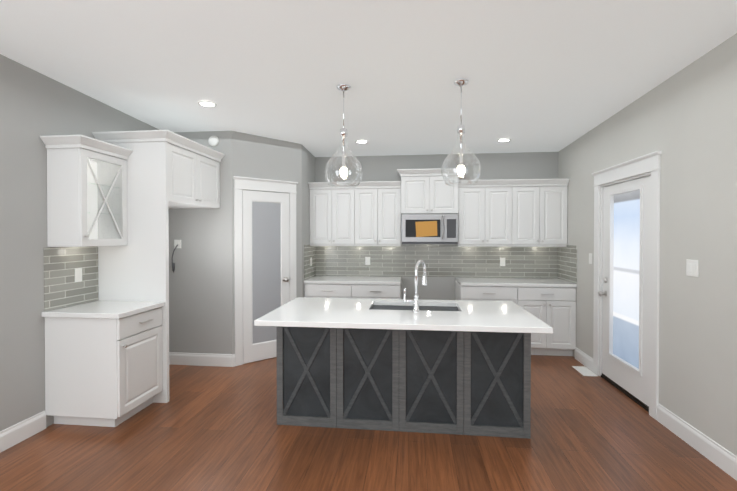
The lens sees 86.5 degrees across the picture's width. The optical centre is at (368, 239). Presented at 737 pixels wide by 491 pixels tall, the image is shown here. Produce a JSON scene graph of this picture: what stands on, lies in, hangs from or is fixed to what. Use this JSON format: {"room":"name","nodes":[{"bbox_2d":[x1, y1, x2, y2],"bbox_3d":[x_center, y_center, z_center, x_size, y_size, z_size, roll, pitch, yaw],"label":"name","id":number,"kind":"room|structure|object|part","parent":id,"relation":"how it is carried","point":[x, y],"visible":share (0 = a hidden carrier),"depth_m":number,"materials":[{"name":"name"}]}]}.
{"room":"kitchen","nodes":[
{"label":"kitchen","id":0,"kind":"room"},
{"bbox_2d":[0,54,158,430],"bbox_3d":[-2.728,-0.039,1.766,0.100,3.060,8.600,0,1,6],"label":"wall","id":1,"kind":"structure","parent":0,"point":[35,105],"depth_m":2.93,"materials":[{"name":"grey paint"}]},
{"bbox_2d":[0,411,45,452],"bbox_3d":[-2.830,1.436,0.332,0.016,0.140,5.495,0,1,6],"label":"baseboard","id":2,"kind":"structure","parent":1,"relation":"attached to","point":[17,433],"depth_m":2.87,"materials":[{"name":"white wood"}]},
{"bbox_2d":[44,246,97,310],"bbox_3d":[-2.503,0.309,3.319,0.006,0.496,0.528,0,1,6],"label":"tile backsplash","id":3,"kind":"structure","parent":1,"relation":"attached to","point":[62,288],"depth_m":3.28,"materials":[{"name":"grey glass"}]},
{"bbox_2d":[75,268,81,281],"bbox_3d":[-2.491,0.305,3.364,0.007,0.118,0.072,0,1,6],"label":"outlet","id":4,"kind":"object","parent":3,"relation":"attached to","point":[78,274],"visible":1,"depth_m":3.36,"materials":[{"name":"white plastic"}]},
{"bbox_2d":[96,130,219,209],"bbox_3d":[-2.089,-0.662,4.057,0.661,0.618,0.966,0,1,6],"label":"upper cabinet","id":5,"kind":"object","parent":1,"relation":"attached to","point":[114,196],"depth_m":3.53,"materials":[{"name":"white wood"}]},
{"bbox_3d":[-2.353,-0.330,3.312,0.266,0.662,0.460,0,1,6],"label":"glass","id":6,"kind":"part","parent":5,"relation":"part of","materials":[{"name":"clear glass"}]},
{"bbox_2d":[168,131,231,353],"bbox_3d":[-1.963,-0.068,4.590,0.800,3.060,0.100,0,1,6],"label":"wall","id":7,"kind":"structure","parent":0,"point":[200,299],"depth_m":4.54,"materials":[{"name":"grey paint"}]},
{"bbox_2d":[172,240,180,272],"bbox_3d":[-2.232,0.193,4.546,0.096,0.381,0.050,0,1,6],"label":"cord","id":8,"kind":"object","parent":7,"relation":"attached to","point":[177,243],"visible":0.96,"depth_m":4.55,"materials":[{"name":"black plastic"}]},
{"bbox_2d":[208,136,218,146],"bbox_3d":[-1.781,-1.132,4.492,0.124,0.124,0.031,0,1,6],"label":"smoke detector","id":9,"kind":"object","parent":7,"relation":"attached to","point":[213,141],"visible":1,"depth_m":4.48,"materials":[{"name":"white plastic"}]},
{"bbox_2d":[231,131,301,363],"bbox_3d":[-1.249,-0.070,4.818,0.965,3.060,0.100,0,1,-39],"label":"wall","id":10,"kind":"structure","parent":0,"point":[256,156],"depth_m":4.76,"materials":[{"name":"grey paint"}]},
{"bbox_2d":[233,176,297,365],"bbox_3d":[-1.227,0.366,4.750,0.822,2.188,0.040,0,1,-39],"label":"door frame","id":11,"kind":"structure","parent":10,"relation":"attached to","point":[255,184],"depth_m":4.56,"materials":[{"name":"white wood"}]},
{"bbox_2d":[242,190,289,363],"bbox_3d":[-1.226,0.437,4.757,0.454,2.030,0.438,0,1,6],"label":"pantry door","id":12,"kind":"structure","parent":10,"relation":"in","point":[266,255],"depth_m":4.73,"materials":[{"name":"white wood"}]},
{"bbox_2d":[301,144,314,296],"bbox_3d":[-0.875,-0.077,5.425,0.100,3.060,0.720,0,1,6],"label":"wall","id":13,"kind":"structure","parent":0,"point":[308,165],"depth_m":5.25,"materials":[{"name":"grey paint"}]},
{"bbox_2d":[304,244,315,279],"bbox_3d":[-0.817,0.302,5.468,0.006,0.466,0.590,0,1,6],"label":"tile backsplash","id":14,"kind":"structure","parent":13,"relation":"attached to","point":[309,251],"depth_m":5.43,"materials":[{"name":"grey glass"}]},
{"bbox_2d":[0,355,736,490],"bbox_3d":[-0.263,1.544,1.510,5.060,0.100,8.600,0,1,6],"label":"floor","id":15,"kind":"structure","parent":0,"point":[211,428],"depth_m":2.73,"materials":[{"name":"brown wood"}]},
{"bbox_2d":[45,306,163,426],"bbox_3d":[-2.191,1.038,3.293,0.630,0.875,0.530,0,1,6],"label":"base cabinet","id":16,"kind":"object","parent":15,"relation":"on","point":[103,372],"depth_m":3.05,"materials":[{"name":"white wood"}]},
{"bbox_2d":[42,302,163,317],"bbox_3d":[-2.183,0.579,3.274,0.650,0.038,0.554,0,1,6],"label":"countertop","id":17,"kind":"structure","parent":16,"relation":"on","point":[90,309],"depth_m":3.14,"materials":[{"name":"white stone"}]},
{"bbox_2d":[304,284,351,297],"bbox_3d":[-0.503,1.016,5.443,0.634,0.875,0.620,0,1,6],"label":"base cabinet","id":18,"kind":"object","parent":15,"relation":"on","point":[310,290],"depth_m":5.13,"materials":[{"name":"white wood"}]},
{"bbox_2d":[352,280,401,298],"bbox_3d":[0.128,1.016,5.374,0.634,0.875,0.620,0,1,6],"label":"base cabinet","id":19,"kind":"object","parent":15,"relation":"on","point":[363,291],"depth_m":5.06,"materials":[{"name":"white wood"}]},
{"bbox_2d":[304,276,399,283],"bbox_3d":[-0.188,0.558,5.396,1.268,0.038,0.635,0,1,6],"label":"countertop","id":20,"kind":"structure","parent":19,"relation":"on","point":[316,279],"depth_m":5.17,"materials":[{"name":"white stone"}]},
{"bbox_2d":[276,304,533,438],"bbox_3d":[0.271,1.036,3.332,1.948,0.877,0.648,0,1,6],"label":"kitchen island","id":21,"kind":"object","parent":15,"relation":"on","point":[455,367],"depth_m":3.01,"materials":[{"name":"grey wood"}]},
{"bbox_2d":[254,297,552,333],"bbox_3d":[0.250,0.611,3.139,2.000,0.098,1.030,0,1,6],"label":"island countertop","id":22,"kind":"structure","parent":21,"relation":"on","point":[301,312],"depth_m":2.87,"materials":[{"name":"white stone"}]},
{"bbox_2d":[402,260,425,311],"bbox_3d":[0.373,0.361,3.122,0.190,0.401,0.196,0,1,6],"label":"faucet","id":23,"kind":"object","parent":22,"relation":"on","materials":[{"name":"silver metal"}]},
{"bbox_2d":[456,284,519,305],"bbox_3d":[1.543,1.018,5.217,0.694,0.875,0.620,0,1,6],"label":"base cabinet","id":24,"kind":"object","parent":15,"relation":"on","point":[475,294],"depth_m":4.91,"materials":[{"name":"white wood"}]},
{"bbox_2d":[520,288,575,355],"bbox_3d":[2.233,1.019,5.141,0.694,0.875,0.620,0,1,6],"label":"base cabinet","id":25,"kind":"object","parent":15,"relation":"on","point":[556,307],"depth_m":4.83,"materials":[{"name":"white wood"}]},
{"bbox_2d":[456,277,575,287],"bbox_3d":[1.887,0.560,5.167,1.388,0.038,0.635,0,1,6],"label":"countertop","id":26,"kind":"structure","parent":25,"relation":"on","point":[468,282],"depth_m":4.92,"materials":[{"name":"white stone"}]},
{"bbox_2d":[572,366,597,376],"bbox_3d":[2.398,1.460,4.350,0.145,0.007,0.310,0,1,6],"label":"floor vent","id":27,"kind":"object","parent":15,"relation":"in","point":[584,371],"visible":1,"depth_m":4.33,"materials":[{"name":"white plastic"}]},
{"bbox_2d":[0,0,736,156],"bbox_3d":[-0.263,-1.365,1.480,5.060,0.401,8.600,0,1,6],"label":"ceiling","id":28,"kind":"structure","parent":0,"point":[549,75],"depth_m":2.81,"materials":[{"name":"white paint"}]},
{"bbox_2d":[198,101,216,106],"bbox_3d":[-1.502,-1.262,3.651,0.163,0.007,0.163,0,1,0],"label":"recessed light","id":29,"kind":"object","parent":28,"relation":"in","point":[207,104],"depth_m":3.65,"materials":[{"name":"white"}]},
{"bbox_2d":[325,84,362,187],"bbox_3d":[-0.207,-0.856,3.265,0.316,0.833,0.316,0,1,6],"label":"pendant light","id":30,"kind":"object","parent":28,"relation":"hanging from","point":[343,131],"visible":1,"depth_m":3.25,"materials":[{"name":"clear glass"}]},
{"bbox_3d":[-0.207,-0.923,3.265,0.124,0.699,0.124,0,1,6],"label":"canopy rod","id":31,"kind":"part","parent":30,"relation":"part of","materials":[{"name":"silver metal"}]},
{"bbox_3d":[-0.207,-0.567,3.268,0.062,0.095,0.060,0,1,6],"label":"bulb","id":32,"kind":"part","parent":30,"relation":"part of","materials":[{"name":"white glass"}]},
{"bbox_3d":[-0.207,-0.665,3.267,0.316,0.452,0.316,0,1,6],"label":"shade glass","id":33,"kind":"part","parent":30,"relation":"part of","materials":[{"name":"clear glass"}]},
{"bbox_2d":[355,140,367,143],"bbox_3d":[-0.085,-1.225,4.913,0.163,0.007,0.163,0,1,-18],"label":"recessed light","id":34,"kind":"object","parent":28,"relation":"in","point":[358,141],"depth_m":4.89,"materials":[{"name":"white"}]},
{"bbox_2d":[441,79,480,186],"bbox_3d":[0.747,-0.855,3.160,0.316,0.833,0.316,0,1,6],"label":"pendant light","id":35,"kind":"object","parent":28,"relation":"hanging from","point":[460,169],"visible":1,"depth_m":3.14,"materials":[{"name":"clear glass"}]},
{"bbox_3d":[0.747,-0.664,3.162,0.316,0.452,0.316,0,1,6],"label":"shade glass","id":36,"kind":"part","parent":35,"relation":"part of","materials":[{"name":"clear glass"}]},
{"bbox_3d":[0.747,-0.922,3.159,0.124,0.699,0.124,0,1,6],"label":"canopy rod","id":37,"kind":"part","parent":35,"relation":"part of","materials":[{"name":"silver metal"}]},
{"bbox_3d":[0.747,-0.566,3.163,0.062,0.095,0.060,0,1,6],"label":"bulb","id":38,"kind":"part","parent":35,"relation":"part of","materials":[{"name":"white glass"}]},
{"bbox_2d":[497,138,510,141],"bbox_3d":[1.666,-1.221,4.820,0.163,0.007,0.163,0,1,-3],"label":"recessed light","id":39,"kind":"object","parent":28,"relation":"in","point":[506,139],"depth_m":4.83,"materials":[{"name":"white"}]},
{"bbox_2d":[315,152,557,299],"bbox_3d":[0.204,-0.080,5.718,4.860,3.060,0.100,0,1,6],"label":"wall","id":40,"kind":"structure","parent":0,"point":[527,165],"depth_m":5.58,"materials":[{"name":"grey paint"}]},
{"bbox_2d":[308,182,355,243],"bbox_3d":[-0.487,-0.362,5.568,0.634,0.848,0.340,0,1,6],"label":"upper cabinet","id":41,"kind":"object","parent":40,"relation":"attached to","point":[332,210],"depth_m":5.40,"materials":[{"name":"white wood"}]},
{"bbox_2d":[356,181,399,243],"bbox_3d":[0.143,-0.361,5.499,0.634,0.848,0.340,0,1,6],"label":"upper cabinet","id":42,"kind":"object","parent":40,"relation":"attached to","point":[377,202],"depth_m":5.33,"materials":[{"name":"white wood"}]},
{"bbox_2d":[400,212,457,243],"bbox_3d":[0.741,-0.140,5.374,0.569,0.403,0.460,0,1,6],"label":"microwave","id":43,"kind":"object","parent":40,"relation":"attached to","point":[415,227],"depth_m":5.19,"materials":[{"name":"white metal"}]},
{"bbox_2d":[400,168,459,211],"bbox_3d":[0.832,-0.640,5.381,0.756,0.588,0.416,0,1,6],"label":"upper cabinet","id":44,"kind":"object","parent":40,"relation":"attached to","point":[421,206],"depth_m":5.20,"materials":[{"name":"white wood"}]},
{"bbox_2d":[316,244,555,277],"bbox_3d":[0.914,0.301,5.590,3.420,0.466,0.006,0,1,6],"label":"tile backsplash","id":45,"kind":"structure","parent":40,"relation":"attached to","point":[441,260],"depth_m":5.58,"materials":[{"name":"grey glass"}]},
{"bbox_2d":[365,257,369,264],"bbox_3d":[-0.011,0.311,5.686,0.072,0.118,0.007,0,1,6],"label":"outlet","id":46,"kind":"object","parent":45,"relation":"attached to","point":[367,261],"depth_m":5.68,"materials":[{"name":"white plastic"}]},
{"bbox_2d":[500,258,504,265],"bbox_3d":[1.877,0.313,5.477,0.072,0.118,0.007,0,1,6],"label":"outlet","id":47,"kind":"object","parent":45,"relation":"attached to","point":[502,260],"depth_m":5.47,"materials":[{"name":"white plastic"}]},
{"bbox_2d":[448,212,459,243],"bbox_3d":[1.093,-0.139,5.336,0.216,0.403,0.460,0,1,6],"label":"control panel","id":48,"kind":"object","parent":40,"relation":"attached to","point":[453,217],"depth_m":5.15,"materials":[{"name":"white metal"}]},
{"bbox_2d":[460,180,511,243],"bbox_3d":[1.558,-0.360,5.342,0.694,0.848,0.340,0,1,6],"label":"upper cabinet","id":49,"kind":"object","parent":40,"relation":"attached to","point":[485,205],"depth_m":5.17,"materials":[{"name":"white wood"}]},
{"bbox_2d":[512,178,567,243],"bbox_3d":[2.248,-0.359,5.266,0.694,0.848,0.340,0,1,6],"label":"upper cabinet","id":50,"kind":"object","parent":40,"relation":"attached to","point":[539,207],"depth_m":5.10,"materials":[{"name":"white wood"}]},
{"bbox_2d":[558,33,736,455],"bbox_3d":[2.202,-0.033,1.222,0.100,3.060,8.600,0,1,6],"label":"wall","id":51,"kind":"structure","parent":0,"point":[684,120],"depth_m":2.85,"materials":[{"name":"grey paint"}]},
{"bbox_2d":[556,245,576,283],"bbox_3d":[2.575,0.306,5.080,0.006,0.466,0.615,0,1,6],"label":"tile backsplash","id":52,"kind":"structure","parent":51,"relation":"attached to","point":[566,257],"depth_m":5.06,"materials":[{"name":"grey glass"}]},
{"bbox_2d":[575,347,592,371],"bbox_3d":[2.511,1.392,4.558,0.016,0.140,0.499,0,1,6],"label":"baseboard","id":53,"kind":"structure","parent":51,"relation":"attached to","point":[580,356],"depth_m":4.54,"materials":[{"name":"white wood"}]},
{"bbox_2d":[589,253,591,263],"bbox_3d":[2.500,0.213,4.412,0.008,0.118,0.072,0,1,6],"label":"light switch","id":54,"kind":"object","parent":51,"relation":"attached to","point":[590,254],"depth_m":4.41,"materials":[{"name":"white plastic"}]},
{"bbox_2d":[598,176,650,408],"bbox_3d":[2.434,0.451,3.740,0.116,2.002,0.876,0,1,6],"label":"door","id":55,"kind":"structure","parent":51,"relation":"in","point":[628,378],"depth_m":3.64,"materials":[{"name":"white wood"}]},
{"bbox_2d":[613,190,639,368],"bbox_3d":[2.474,0.361,3.736,0.005,1.620,0.522,0,1,6],"label":"window","id":56,"kind":"structure","parent":55,"relation":"attached to","point":[626,277],"depth_m":3.75,"materials":[{"name":"clear glass"}]},
{"bbox_2d":[592,151,661,419],"bbox_3d":[2.460,0.374,3.738,0.140,2.193,1.152,0,1,6],"label":"door frame","id":57,"kind":"structure","parent":51,"relation":"attached to","point":[646,165],"depth_m":3.37,"materials":[{"name":"white wood"}]},
{"bbox_2d":[686,259,698,276],"bbox_3d":[2.323,0.206,2.811,0.008,0.118,0.118,0,1,6],"label":"light switch","id":58,"kind":"object","parent":51,"relation":"attached to","point":[692,267],"depth_m":2.80,"materials":[{"name":"white plastic"}]},
{"bbox_2d":[657,403,736,480],"bbox_3d":[2.022,1.438,0.131,0.016,0.140,6.164,0,1,6],"label":"baseboard","id":59,"kind":"structure","parent":51,"relation":"attached to","point":[718,455],"depth_m":2.72,"materials":[{"name":"white wood"}]}
]}

